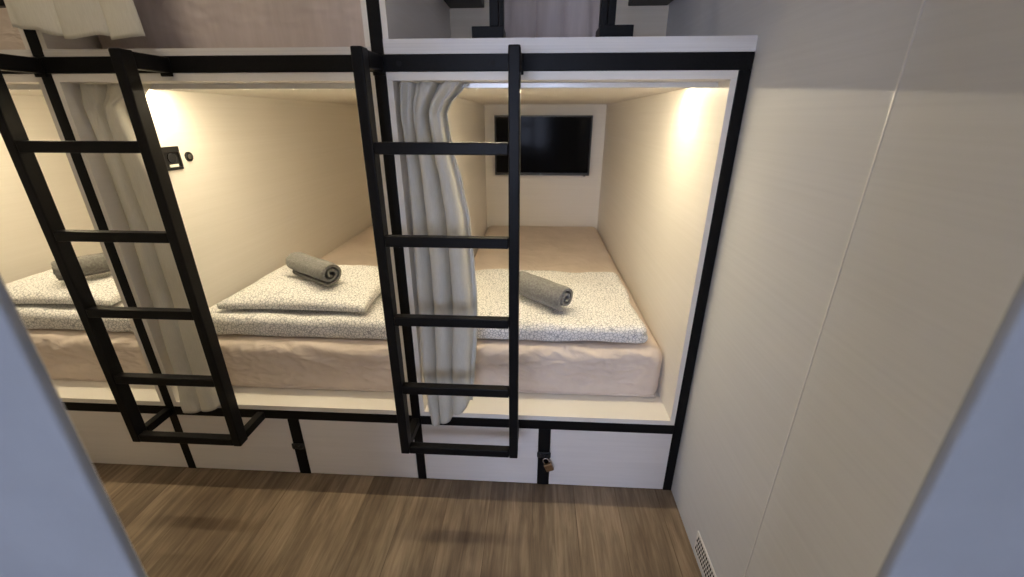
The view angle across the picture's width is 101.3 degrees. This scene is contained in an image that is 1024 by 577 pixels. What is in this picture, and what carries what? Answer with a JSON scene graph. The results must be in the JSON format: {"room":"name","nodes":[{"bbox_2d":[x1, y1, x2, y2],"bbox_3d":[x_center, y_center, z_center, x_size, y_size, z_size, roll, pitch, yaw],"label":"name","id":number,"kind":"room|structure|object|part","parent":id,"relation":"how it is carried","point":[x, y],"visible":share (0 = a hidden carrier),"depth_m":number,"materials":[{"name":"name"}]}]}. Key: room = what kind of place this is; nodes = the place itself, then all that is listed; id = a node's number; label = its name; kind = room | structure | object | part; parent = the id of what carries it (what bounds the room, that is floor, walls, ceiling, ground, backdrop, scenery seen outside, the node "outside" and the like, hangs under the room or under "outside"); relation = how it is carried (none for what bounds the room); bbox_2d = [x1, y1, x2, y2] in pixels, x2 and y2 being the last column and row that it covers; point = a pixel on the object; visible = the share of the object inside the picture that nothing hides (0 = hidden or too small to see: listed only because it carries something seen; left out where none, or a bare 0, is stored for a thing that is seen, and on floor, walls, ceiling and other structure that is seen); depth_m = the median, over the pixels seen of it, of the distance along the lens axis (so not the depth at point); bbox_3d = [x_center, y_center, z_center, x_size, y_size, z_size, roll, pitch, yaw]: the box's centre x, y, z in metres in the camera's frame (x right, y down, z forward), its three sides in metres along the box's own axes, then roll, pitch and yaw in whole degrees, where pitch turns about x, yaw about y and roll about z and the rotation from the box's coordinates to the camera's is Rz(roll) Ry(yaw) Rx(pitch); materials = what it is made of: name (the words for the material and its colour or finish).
{"room":"dormitory","nodes":[
{"label":"dormitory","id":0,"kind":"room"},
{"bbox_2d":[92,432,701,576],"bbox_3d":[-0.933,1.033,1.228,3.300,0.060,5.800,1,22,3],"label":"floor","id":1,"kind":"structure","parent":0,"point":[177,521],"depth_m":1.53,"materials":[{"name":"brown wood"}]},
{"bbox_2d":[67,410,187,466],"bbox_3d":[-1.595,0.501,2.080,0.457,0.278,0.699,1,22,3],"label":"storage drawer","id":2,"kind":"object","parent":1,"relation":"on","point":[105,436],"visible":0.24,"depth_m":1.76,"materials":[{"name":"white laminate"}]},
{"bbox_2d":[177,415,304,471],"bbox_3d":[-1.077,0.515,2.045,0.508,0.278,0.715,1,22,3],"label":"storage drawer","id":3,"kind":"object","parent":1,"relation":"on","point":[270,447],"visible":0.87,"depth_m":1.74,"materials":[{"name":"white laminate"}]},
{"bbox_2d":[299,420,417,477],"bbox_3d":[-0.598,0.523,2.027,0.457,0.278,0.699,1,22,3],"label":"storage drawer","id":4,"kind":"object","parent":1,"relation":"on","point":[332,447],"visible":0.44,"depth_m":1.71,"materials":[{"name":"white laminate"}]},
{"bbox_2d":[0,0,754,489],"bbox_3d":[-0.869,-0.439,1.292,3.029,2.620,0.037,1,22,3],"label":"frame","id":5,"kind":"object","parent":1,"relation":"on","point":[636,61],"visible":0.71,"depth_m":1.24,"materials":[{"name":"black metal"}]},
{"bbox_3d":[-1.865,-0.819,1.200,0.960,0.032,0.026,1,22,3],"label":"guard rail","id":6,"kind":"part","parent":5,"relation":"part of","materials":[{"name":"black metal"}]},
{"bbox_2d":[0,28,32,56],"bbox_3d":[-1.802,-1.582,2.068,0.964,1.046,2.217,1,22,3],"label":"pod","id":7,"kind":"object","parent":5,"relation":"attached to","point":[28,53],"visible":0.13,"depth_m":1.21,"materials":[{"name":"white wood"}]},
{"bbox_2d":[0,8,26,49],"bbox_3d":[-1.799,-1.244,2.261,0.926,0.235,2.051,1,22,3],"label":"mattress","id":8,"kind":"object","parent":7,"relation":"on","point":[10,37],"visible":0.02,"depth_m":1.32,"materials":[{"name":"beige fabric"}]},
{"bbox_3d":[-1.802,-1.106,2.261,0.964,0.018,2.217,1,22,3],"label":"panel","id":9,"kind":"part","parent":7,"relation":"part of","materials":[{"name":"white wood"}]},
{"bbox_3d":[-1.329,-1.571,2.044,0.016,1.008,2.216,1,22,3],"label":"panel","id":10,"kind":"part","parent":7,"relation":"part of","materials":[{"name":"laminate"}]},
{"bbox_3d":[-1.366,-1.170,1.027,0.036,1.066,0.034,1,22,3],"label":"post","id":11,"kind":"part","parent":5,"relation":"part of","materials":[{"name":"black metal"}]},
{"bbox_2d":[0,74,164,405],"bbox_3d":[-1.803,-0.507,2.505,0.964,1.186,2.216,1,22,3],"label":"pod","id":12,"kind":"object","parent":5,"relation":"on","point":[25,251],"visible":0.15,"depth_m":1.96,"materials":[{"name":"laminate"}]},
{"bbox_3d":[-1.802,-1.047,2.286,0.964,0.022,2.216,1,22,3],"label":"ceiling panel","id":13,"kind":"part","parent":12,"relation":"part of","materials":[{"name":"laminate"}]},
{"bbox_2d":[7,84,40,89],"bbox_3d":[-1.860,-0.645,1.347,0.927,0.015,0.020,1,22,3],"label":"track","id":14,"kind":"object","parent":12,"relation":"attached to","point":[10,86],"visible":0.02,"depth_m":1.32,"materials":[{"name":"white metal"}]},
{"bbox_3d":[-2.276,-0.516,2.530,0.016,1.144,2.216,1,22,3],"label":"panel","id":15,"kind":"part","parent":12,"relation":"part of","materials":[{"name":"laminate"}]},
{"bbox_2d":[27,329,148,380],"bbox_3d":[-1.800,-0.090,2.712,0.926,0.217,2.083,1,22,3],"label":"mattress","id":16,"kind":"object","parent":12,"relation":"on","point":[66,354],"visible":0.09,"depth_m":1.75,"materials":[{"name":"beige fabric"}]},
{"bbox_2d":[15,300,132,331],"bbox_3d":[-1.855,0.008,2.050,0.848,0.095,0.695,1,22,3],"label":"duvet","id":17,"kind":"object","parent":16,"relation":"on","point":[34,316],"visible":0.09,"depth_m":1.74,"materials":[{"name":"white fabric"}]},
{"bbox_2d":[5,269,120,304],"bbox_3d":[-1.963,-0.052,1.958,0.634,0.072,0.512,1,22,3],"label":"pillow","id":18,"kind":"object","parent":17,"relation":"on","point":[44,287],"visible":0.28,"depth_m":1.78,"materials":[{"name":"white fabric"}]},
{"bbox_2d":[51,253,110,280],"bbox_3d":[-1.851,-0.104,1.854,0.097,0.094,0.252,18,28,37],"label":"rolled towel","id":19,"kind":"object","parent":18,"relation":"on","point":[92,264],"visible":0.44,"depth_m":1.82,"materials":[{"name":"grey fabric"}]},
{"bbox_3d":[-1.803,0.034,2.724,0.964,0.020,2.216,1,22,3],"label":"panel","id":20,"kind":"part","parent":12,"relation":"part of","materials":[{"name":"laminate"}]},
{"bbox_3d":[-1.367,0.064,1.528,0.034,1.510,0.034,1,22,3],"label":"post","id":21,"kind":"part","parent":5,"relation":"part of","materials":[{"name":"black metal"}]},
{"bbox_2d":[0,48,264,445],"bbox_3d":[-1.190,-0.046,1.370,0.422,1.274,0.153,1,22,3],"label":"ladder","id":22,"kind":"object","parent":5,"relation":"attached to","point":[126,63],"visible":1,"depth_m":1.26,"materials":[{"name":"black metal"}]},
{"bbox_2d":[36,0,370,56],"bbox_3d":[-0.805,-1.560,2.016,0.964,1.046,2.217,1,22,3],"label":"pod","id":23,"kind":"object","parent":5,"relation":"attached to","point":[52,45],"visible":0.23,"depth_m":1.19,"materials":[{"name":"white wood"}]},
{"bbox_3d":[-1.278,-1.570,2.041,0.016,1.008,2.216,1,22,3],"label":"panel","id":24,"kind":"part","parent":23,"relation":"part of","materials":[{"name":"laminate"}]},
{"bbox_2d":[4,0,144,39],"bbox_3d":[-1.186,-1.164,1.020,0.384,0.992,0.131,1,22,3],"label":"curtain","id":25,"kind":"object","parent":23,"relation":"hanging from","point":[69,19],"visible":1,"depth_m":1.13,"materials":[{"name":"fabric"}]},
{"bbox_3d":[-0.806,-1.084,2.209,0.964,0.018,2.217,1,22,3],"label":"panel","id":26,"kind":"part","parent":23,"relation":"part of","materials":[{"name":"white wood"}]},
{"bbox_2d":[98,0,364,48],"bbox_3d":[-0.802,-1.222,2.209,0.926,0.236,2.050,1,22,3],"label":"mattress","id":27,"kind":"object","parent":23,"relation":"on","point":[165,23],"visible":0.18,"depth_m":1.27,"materials":[{"name":"fabric"}]},
{"bbox_3d":[-0.333,-1.549,1.991,0.016,1.008,2.216,1,22,3],"label":"panel","id":28,"kind":"part","parent":23,"relation":"part of","materials":[{"name":"laminate"}]},
{"bbox_2d":[52,72,411,414],"bbox_3d":[-0.806,-0.485,2.452,0.964,1.186,2.216,1,22,3],"label":"pod","id":29,"kind":"object","parent":5,"relation":"on","point":[272,175],"visible":0.4,"depth_m":1.92,"materials":[{"name":"laminate"}]},
{"bbox_2d":[161,146,183,170],"bbox_3d":[-1.311,-0.500,1.615,0.009,0.086,0.086,1,22,3],"label":"wall socket","id":30,"kind":"object","parent":29,"relation":"attached to","point":[172,156],"visible":0.77,"depth_m":1.62,"materials":[{"name":"black plastic"}]},
{"bbox_2d":[167,153,178,167],"bbox_3d":[-1.310,-0.496,1.620,0.004,0.053,0.043,1,22,3],"label":"outlet","id":31,"kind":"object","parent":30,"relation":"attached to","point":[172,158],"depth_m":1.62,"materials":[{"name":"black plastic"}]},
{"bbox_2d":[184,152,192,160],"bbox_3d":[-1.307,-0.534,1.698,0.007,0.037,0.037,1,22,3],"label":"light switch","id":32,"kind":"object","parent":29,"relation":"attached to","point":[188,155],"visible":1,"depth_m":1.69,"materials":[{"name":"black plastic"}]},
{"bbox_3d":[-0.806,-1.025,2.233,0.964,0.022,2.216,1,22,3],"label":"ceiling panel","id":33,"kind":"part","parent":29,"relation":"part of","materials":[{"name":"laminate"}]},
{"bbox_2d":[149,83,354,89],"bbox_3d":[-0.864,-0.624,1.295,0.927,0.015,0.020,1,22,3],"label":"track","id":34,"kind":"object","parent":29,"relation":"attached to","point":[238,85],"visible":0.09,"depth_m":1.28,"materials":[{"name":"white metal"}]},
{"bbox_2d":[79,83,219,412],"bbox_3d":[-1.221,-0.080,1.484,0.221,1.165,0.150,1,22,3],"label":"curtain","id":35,"kind":"object","parent":34,"relation":"hanging from","point":[104,105],"visible":0.7,"depth_m":1.43,"materials":[{"name":"fabric"}]},
{"bbox_3d":[-0.807,0.056,2.671,0.964,0.020,2.216,1,22,3],"label":"panel","id":36,"kind":"part","parent":29,"relation":"part of","materials":[{"name":"laminate"}]},
{"bbox_2d":[217,225,393,391],"bbox_3d":[-0.804,-0.068,2.657,0.926,0.217,2.085,1,22,3],"label":"mattress","id":37,"kind":"object","parent":29,"relation":"on","point":[363,364],"visible":0.29,"depth_m":1.70,"materials":[{"name":"beige fabric"}]},
{"bbox_2d":[209,293,386,339],"bbox_3d":[-0.849,0.030,1.998,0.866,0.094,0.694,1,22,3],"label":"duvet","id":38,"kind":"object","parent":37,"relation":"on","point":[370,324],"visible":0.23,"depth_m":1.69,"materials":[{"name":"white fabric"}]},
{"bbox_2d":[217,265,380,312],"bbox_3d":[-0.877,-0.031,1.906,0.612,0.073,0.490,1,22,3],"label":"pillow","id":39,"kind":"object","parent":38,"relation":"on","point":[358,286],"visible":0.78,"depth_m":1.74,"materials":[{"name":"white fabric"}]},
{"bbox_2d":[285,252,340,285],"bbox_3d":[-0.858,-0.087,1.814,0.283,0.102,0.100,14,26,31],"label":"rolled towel","id":40,"kind":"object","parent":39,"relation":"on","point":[317,270],"visible":1,"depth_m":1.77,"materials":[{"name":"grey fabric"}]},
{"bbox_3d":[-0.744,-0.897,3.469,0.931,1.144,0.018,1,22,3],"label":"panel","id":41,"kind":"part","parent":29,"relation":"part of","materials":[{"name":"laminate"}]},
{"bbox_3d":[-0.333,-0.474,2.428,0.016,1.144,2.216,1,22,3],"label":"panel","id":42,"kind":"part","parent":29,"relation":"part of","materials":[{"name":"laminate"}]},
{"bbox_3d":[-0.370,-1.148,0.975,0.036,1.066,0.034,1,22,3],"label":"post","id":43,"kind":"part","parent":5,"relation":"part of","materials":[{"name":"black metal"}]},
{"bbox_3d":[-0.371,0.086,1.476,0.034,1.510,0.034,1,22,3],"label":"post","id":44,"kind":"part","parent":5,"relation":"part of","materials":[{"name":"black metal"}]},
{"bbox_2d":[350,44,523,457],"bbox_3d":[-0.183,-0.024,1.318,0.422,1.274,0.153,1,22,3],"label":"ladder","id":45,"kind":"object","parent":5,"relation":"attached to","point":[364,61],"visible":1,"depth_m":1.20,"materials":[{"name":"black metal"}]},
{"bbox_2d":[386,70,738,424],"bbox_3d":[0.190,-0.463,2.400,0.964,1.186,2.216,1,22,3],"label":"pod","id":46,"kind":"object","parent":5,"relation":"attached to","point":[649,190],"visible":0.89,"depth_m":1.69,"materials":[{"name":"laminate"}]},
{"bbox_3d":[-0.283,-0.473,2.425,0.016,1.144,2.216,1,22,3],"label":"panel","id":47,"kind":"part","parent":46,"relation":"part of","materials":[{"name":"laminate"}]},
{"bbox_2d":[494,115,592,176],"bbox_3d":[0.238,-1.110,3.273,0.743,0.447,0.072,1,22,3],"label":"television","id":48,"kind":"object","parent":46,"relation":"attached to","point":[549,144],"visible":0.97,"depth_m":3.23,"materials":[{"name":"black plastic"}]},
{"bbox_3d":[0.253,-0.875,3.417,0.931,1.144,0.018,1,22,3],"label":"panel","id":49,"kind":"part","parent":46,"relation":"part of","materials":[{"name":"laminate"}]},
{"bbox_3d":[0.190,0.077,2.619,0.964,0.020,2.216,1,22,3],"label":"panel","id":50,"kind":"part","parent":46,"relation":"part of","materials":[{"name":"laminate"}]},
{"bbox_3d":[0.191,-1.003,2.181,0.964,0.022,2.216,1,22,3],"label":"ceiling panel","id":51,"kind":"part","parent":46,"relation":"part of","materials":[{"name":"laminate"}]},
{"bbox_2d":[474,226,661,396],"bbox_3d":[0.193,-0.051,2.619,0.927,0.216,2.057,1,22,3],"label":"mattress","id":52,"kind":"object","parent":46,"relation":"on","point":[554,367],"visible":0.59,"depth_m":1.69,"materials":[{"name":"beige fabric"}]},
{"bbox_2d":[475,269,647,343],"bbox_3d":[0.137,0.052,1.958,0.848,0.085,0.672,1,22,3],"label":"duvet","id":53,"kind":"object","parent":52,"relation":"on","point":[600,308],"visible":0.63,"depth_m":1.76,"materials":[{"name":"white fabric"}]},
{"bbox_2d":[519,271,572,310],"bbox_3d":[0.125,0.007,1.810,0.102,0.106,0.288,-19,29,-39],"label":"rolled towel","id":54,"kind":"object","parent":53,"relation":"on","point":[544,291],"visible":0.98,"depth_m":1.75,"materials":[{"name":"grey fabric"}]},
{"bbox_2d":[462,82,717,88],"bbox_3d":[0.132,-0.602,1.242,0.927,0.015,0.020,1,22,3],"label":"track","id":55,"kind":"object","parent":46,"relation":"attached to","point":[502,85],"visible":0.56,"depth_m":1.23,"materials":[{"name":"white metal"}]},
{"bbox_2d":[400,81,477,426],"bbox_3d":[-0.229,-0.045,1.420,0.216,1.180,0.128,1,22,3],"label":"curtain","id":56,"kind":"object","parent":55,"relation":"hanging from","point":[445,277],"visible":0.88,"depth_m":1.39,"materials":[{"name":"fabric"}]},
{"bbox_3d":[0.663,-0.452,2.375,0.016,1.144,2.216,1,22,3],"label":"panel","id":57,"kind":"part","parent":46,"relation":"part of","materials":[{"name":"laminate"}]},
{"bbox_2d":[379,0,757,53],"bbox_3d":[0.172,-1.300,1.375,0.998,1.046,0.947,1,22,3],"label":"pod","id":58,"kind":"object","parent":5,"relation":"attached to","point":[408,26],"visible":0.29,"depth_m":1.15,"materials":[{"name":"white wood"}]},
{"bbox_3d":[-0.318,-1.318,1.398,0.016,0.990,0.946,1,22,3],"label":"panel","id":59,"kind":"part","parent":58,"relation":"part of","materials":[{"name":"laminate"}]},
{"bbox_2d":[444,0,483,7],"bbox_3d":[-0.211,-1.297,1.745,0.158,0.169,0.268,1,22,3],"label":"wall box","id":60,"kind":"object","parent":58,"relation":"attached to","point":[451,3],"visible":1,"depth_m":1.83,"materials":[{"name":"black"}]},
{"bbox_2d":[504,0,599,37],"bbox_3d":[0.168,-1.434,1.672,0.494,0.980,0.056,1,22,2],"label":"curtain","id":61,"kind":"object","parent":58,"relation":"hanging from","point":[522,18],"visible":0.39,"depth_m":1.78,"materials":[{"name":"fabric"}]},
{"bbox_2d":[472,0,633,37],"bbox_3d":[0.121,-1.044,1.180,0.477,0.644,0.100,1,22,3],"label":"rail","id":62,"kind":"object","parent":58,"relation":"on","point":[607,14],"visible":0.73,"depth_m":1.23,"materials":[{"name":"black metal"}]},
{"bbox_3d":[0.206,-1.482,1.801,0.981,0.990,0.018,1,22,3],"label":"panel","id":63,"kind":"part","parent":58,"relation":"part of","materials":[{"name":"beige laminate"}]},
{"bbox_3d":[0.171,-0.832,1.565,0.998,0.036,0.947,1,22,3],"label":"panel","id":64,"kind":"part","parent":58,"relation":"part of","materials":[{"name":"white wood"}]},
{"bbox_2d":[628,0,672,5],"bbox_3d":[0.593,-1.280,1.703,0.173,0.169,0.268,1,22,3],"label":"wall box","id":65,"kind":"object","parent":58,"relation":"attached to","point":[630,2],"visible":1,"depth_m":1.81,"materials":[{"name":"black"}]},
{"bbox_3d":[0.626,0.108,1.423,0.033,1.510,0.034,1,22,3],"label":"post","id":66,"kind":"part","parent":5,"relation":"part of","materials":[{"name":"black metal"}]},
{"bbox_2d":[421,424,550,482],"bbox_3d":[-0.081,0.537,1.993,0.508,0.278,0.715,1,22,3],"label":"storage drawer","id":67,"kind":"object","parent":1,"relation":"on","point":[522,469],"visible":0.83,"depth_m":1.68,"materials":[{"name":"white laminate"}]},
{"bbox_2d":[543,458,553,471],"bbox_3d":[0.143,0.693,1.651,0.046,0.066,0.014,1,22,3],"label":"padlock","id":68,"kind":"object","parent":67,"relation":"hanging from","point":[548,467],"visible":1,"depth_m":1.65,"materials":[{"name":"gold metal"}]},
{"bbox_2d":[549,429,671,488],"bbox_3d":[0.399,0.545,1.975,0.458,0.278,0.699,1,22,3],"label":"storage drawer","id":69,"kind":"object","parent":1,"relation":"on","point":[586,458],"visible":0.52,"depth_m":1.65,"materials":[{"name":"white laminate"}]},
{"bbox_2d":[0,275,1023,576],"bbox_3d":[-0.960,-0.086,0.315,3.094,2.700,0.012,1,22,3],"label":"door frame","id":70,"kind":"structure","parent":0,"point":[965,518],"depth_m":0.35,"materials":[{"name":"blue paint"}]},
{"bbox_2d":[666,0,1023,576],"bbox_3d":[0.657,-0.211,0.625,0.096,2.700,5.800,1,22,3],"label":"wall","id":71,"kind":"structure","parent":0,"point":[933,265],"depth_m":0.77,"materials":[{"name":"white paint"}]},
{"bbox_2d":[694,531,716,576],"bbox_3d":[0.618,0.895,1.313,0.004,0.082,0.238,1,22,3],"label":"air vent","id":72,"kind":"object","parent":71,"relation":"in","point":[701,552],"visible":1,"depth_m":1.35,"materials":[{"name":"white metal"}]},
{"bbox_2d":[743,0,924,576],"bbox_3d":[0.615,-0.241,0.700,0.005,2.698,0.004,1,22,3],"label":"trim","id":73,"kind":"structure","parent":71,"relation":"attached to","point":[923,1],"depth_m":0.77,"materials":[{"name":"white"}]}
]}

